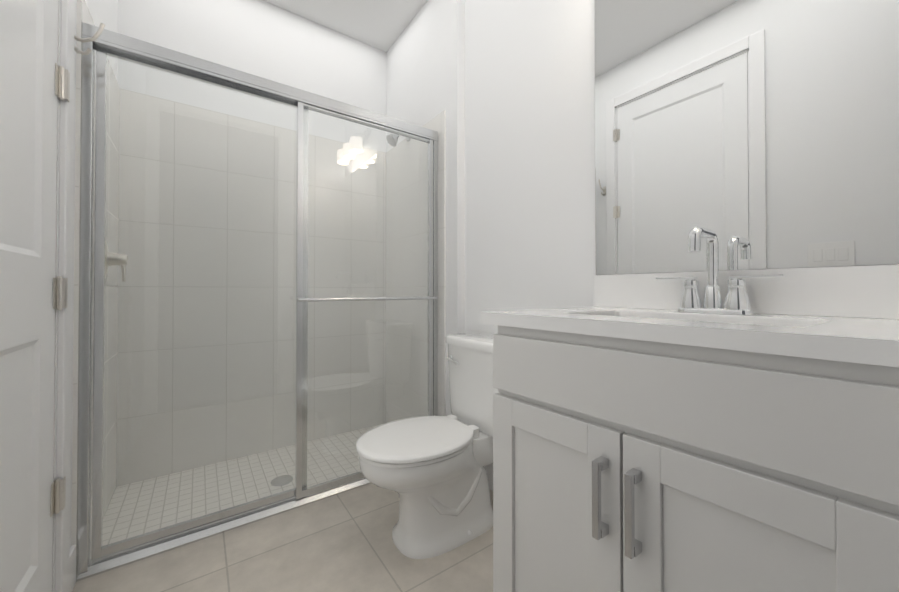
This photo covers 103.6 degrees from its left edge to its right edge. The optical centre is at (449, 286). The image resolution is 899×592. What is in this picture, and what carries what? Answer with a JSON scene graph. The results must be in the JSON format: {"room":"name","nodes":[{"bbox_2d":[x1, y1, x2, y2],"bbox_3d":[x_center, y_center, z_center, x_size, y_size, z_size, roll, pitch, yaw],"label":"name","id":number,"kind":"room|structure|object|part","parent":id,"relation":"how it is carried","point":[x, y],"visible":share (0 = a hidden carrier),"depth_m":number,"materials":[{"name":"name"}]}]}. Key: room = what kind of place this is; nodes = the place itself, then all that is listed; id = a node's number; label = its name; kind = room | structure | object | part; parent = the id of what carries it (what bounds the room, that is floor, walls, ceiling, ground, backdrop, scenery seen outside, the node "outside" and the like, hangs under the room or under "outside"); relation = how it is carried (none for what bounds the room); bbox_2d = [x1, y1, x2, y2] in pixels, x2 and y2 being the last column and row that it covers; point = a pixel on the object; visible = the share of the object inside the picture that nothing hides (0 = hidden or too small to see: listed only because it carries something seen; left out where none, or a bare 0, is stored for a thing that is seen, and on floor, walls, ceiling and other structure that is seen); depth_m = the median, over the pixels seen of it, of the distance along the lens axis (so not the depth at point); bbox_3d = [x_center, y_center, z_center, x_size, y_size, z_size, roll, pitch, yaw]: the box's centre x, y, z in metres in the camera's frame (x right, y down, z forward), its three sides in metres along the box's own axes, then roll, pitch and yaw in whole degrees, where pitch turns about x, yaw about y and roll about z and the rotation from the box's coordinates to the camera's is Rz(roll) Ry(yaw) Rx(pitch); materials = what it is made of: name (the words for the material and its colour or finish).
{"room":"bathroom","nodes":[
{"label":"bathroom","id":0,"kind":"room"},
{"bbox_2d":[69,0,117,548],"bbox_3d":[-1.017,-0.392,0.739,0.120,2.770,2.730,0,-1,-35],"label":"wall","id":1,"kind":"structure","parent":0,"point":[105,12],"depth_m":1.20,"materials":[{"name":"white paint"}]},
{"bbox_2d":[0,0,69,591],"bbox_3d":[-0.926,-0.228,0.724,0.086,2.418,0.844,0,-1,-35],"label":"door","id":2,"kind":"structure","parent":1,"relation":"in","point":[28,96],"depth_m":0.90,"materials":[{"name":"white paint"}]},
{"bbox_3d":[-1.154,-0.300,1.052,0.020,1.938,0.046,0,-1,-35],"label":"door hinges","id":3,"kind":"part","parent":2,"relation":"part of","materials":[{"name":"silver metal"}]},
{"bbox_2d":[52,0,74,591],"bbox_3d":[-0.967,-0.265,0.681,0.138,2.515,0.990,0,-1,-35],"label":"door frame","id":4,"kind":"structure","parent":1,"relation":"attached to","point":[64,315],"depth_m":1.06,"materials":[{"name":"white paint"}]},
{"bbox_2d":[74,23,104,54],"bbox_3d":[-1.190,-0.819,1.163,0.084,0.121,0.024,0,-1,-35],"label":"robe hook","id":5,"kind":"object","parent":1,"relation":"attached to","point":[96,35],"visible":0.79,"depth_m":1.16,"materials":[{"name":"silver metal"}]},
{"bbox_2d":[71,0,119,577],"bbox_3d":[-1.468,-0.003,1.488,0.012,2.005,0.710,0,-1,-35],"label":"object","id":6,"kind":"structure","parent":1,"relation":"attached to","point":[84,14],"depth_m":1.57,"materials":[{"name":"white paint"}]},
{"bbox_2d":[105,240,127,281],"bbox_3d":[-1.425,-0.111,1.507,0.080,0.183,0.176,0,-1,-35],"label":"shower valve","id":7,"kind":"object","parent":6,"relation":"attached to","point":[113,260],"depth_m":1.50,"materials":[{"name":"silver metal"}]},
{"bbox_2d":[117,0,386,152],"bbox_3d":[-1.094,-0.378,2.282,1.535,2.770,0.120,0,-1,-35],"label":"wall","id":8,"kind":"structure","parent":0,"point":[264,39],"depth_m":2.17,"materials":[{"name":"white paint"}]},
{"bbox_2d":[116,88,385,486],"bbox_3d":[-1.075,0.004,2.209,1.463,2.005,0.015,0,-1,-35],"label":"shower wall tile","id":9,"kind":"structure","parent":8,"relation":"attached to","point":[166,389],"depth_m":2.06,"materials":[{"name":"white tile"}]},
{"bbox_2d":[72,424,492,591],"bbox_3d":[-0.341,1.027,1.203,1.775,0.060,2.730,0,-1,-35],"label":"floor","id":10,"kind":"structure","parent":0,"point":[342,542],"depth_m":1.37,"materials":[{"name":"tile"}]},
{"bbox_2d":[271,475,292,486],"bbox_3d":[-0.864,1.001,1.824,0.104,0.004,0.104,0,-1,-35],"label":"floor drain","id":11,"kind":"object","parent":10,"relation":"on","point":[276,483],"depth_m":1.82,"materials":[{"name":"silver metal"}]},
{"bbox_2d":[356,333,497,558],"bbox_3d":[-0.039,0.616,1.469,0.700,0.768,0.418,0,-1,-35],"label":"toilet","id":12,"kind":"object","parent":10,"relation":"on","point":[431,471],"visible":0.85,"depth_m":1.37,"materials":[{"name":"white ceramic"}]},
{"bbox_3d":[-0.127,0.604,1.407,0.484,0.039,0.378,0,-1,-35],"label":"seat","id":13,"kind":"part","parent":12,"relation":"part of","materials":[{"name":"white plastic"}]},
{"bbox_3d":[0.018,0.339,1.627,0.030,0.033,0.100,0,-1,-35],"label":"lever","id":14,"kind":"part","parent":12,"relation":"part of","materials":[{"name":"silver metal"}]},
{"bbox_3d":[0.161,0.428,1.612,0.210,0.391,0.418,0,-1,-35],"label":"tank","id":15,"kind":"part","parent":12,"relation":"part of","materials":[{"name":"white ceramic"}]},
{"bbox_2d":[481,226,898,591],"bbox_3d":[0.540,0.422,0.803,0.560,1.144,0.800,0,-1,-35],"label":"bathroom vanity","id":16,"kind":"object","parent":10,"relation":"on","point":[713,428],"visible":1,"depth_m":0.63,"materials":[{"name":"white paint"}]},
{"bbox_2d":[656,226,784,314],"bbox_3d":[0.653,-0.040,0.905,0.156,0.218,0.278,0,-1,-35],"label":"faucet","id":17,"kind":"object","parent":16,"relation":"on","point":[737,302],"depth_m":0.92,"materials":[{"name":"silver metal"}]},
{"bbox_2d":[263,0,426,51],"bbox_3d":[-0.341,-1.803,1.229,1.775,0.060,2.730,0,-1,-35],"label":"ceiling","id":18,"kind":"structure","parent":0,"point":[382,25],"depth_m":2.30,"materials":[{"name":"white paint"}]},
{"bbox_2d":[386,0,464,415],"bbox_3d":[-0.195,-0.378,2.296,0.050,2.770,0.895,0,-1,-35],"label":"wall","id":19,"kind":"structure","parent":0,"point":[425,76],"depth_m":2.00,"materials":[{"name":"white paint"}]},
{"bbox_2d":[76,22,437,581],"bbox_3d":[-0.670,0.049,1.635,1.463,1.905,0.104,0,-1,-35],"label":"shower door frame","id":20,"kind":"object","parent":19,"relation":"attached to","point":[91,424],"visible":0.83,"depth_m":1.45,"materials":[{"name":"silver metal"}]},
{"label":"glass","id":21,"kind":"part","parent":20,"relation":"part of","materials":[{"name":"clear glass"}]},
{"label":"glass","id":22,"kind":"part","parent":20,"relation":"part of","materials":[{"name":"clear glass"}]},
{"bbox_2d":[69,463,492,591],"bbox_3d":[-0.132,0.929,0.907,1.535,0.130,1.764,0,-1,-35],"label":"baseboard","id":23,"kind":"structure","parent":19,"relation":"attached to","point":[72,556],"depth_m":1.17,"materials":[{"name":"white paint"}]},
{"bbox_2d":[386,110,445,422],"bbox_3d":[-0.247,0.005,2.314,0.010,2.005,0.770,0,-1,-35],"label":"shower wall tile","id":24,"kind":"structure","parent":19,"relation":"attached to","point":[437,123],"depth_m":2.30,"materials":[{"name":"white tile"}]},
{"bbox_2d":[386,134,410,146],"bbox_3d":[-0.333,-0.964,2.299,0.158,0.118,0.080,0,-1,-35],"label":"shower head","id":25,"kind":"object","parent":24,"relation":"attached to","point":[394,138],"depth_m":2.26},
{"bbox_2d":[465,0,898,334],"bbox_3d":[0.335,-0.383,1.693,0.120,2.770,2.730,0,-1,-35],"label":"wall","id":26,"kind":"structure","parent":0,"point":[530,235],"depth_m":1.57,"materials":[{"name":"white paint"}]},
{"bbox_2d":[594,265,898,318],"bbox_3d":[0.755,0.014,0.970,0.020,0.112,0.780,0,-1,-35],"label":"backsplash","id":27,"kind":"structure","parent":26,"relation":"attached to","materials":[{"name":"white stone"}]},
{"bbox_2d":[595,0,898,274],"bbox_3d":[0.763,-0.575,0.978,0.006,1.061,0.785,0,-1,-35],"label":"mirror","id":28,"kind":"object","parent":26,"relation":"attached to","point":[758,134],"visible":1,"depth_m":0.94,"materials":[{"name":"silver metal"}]}
]}

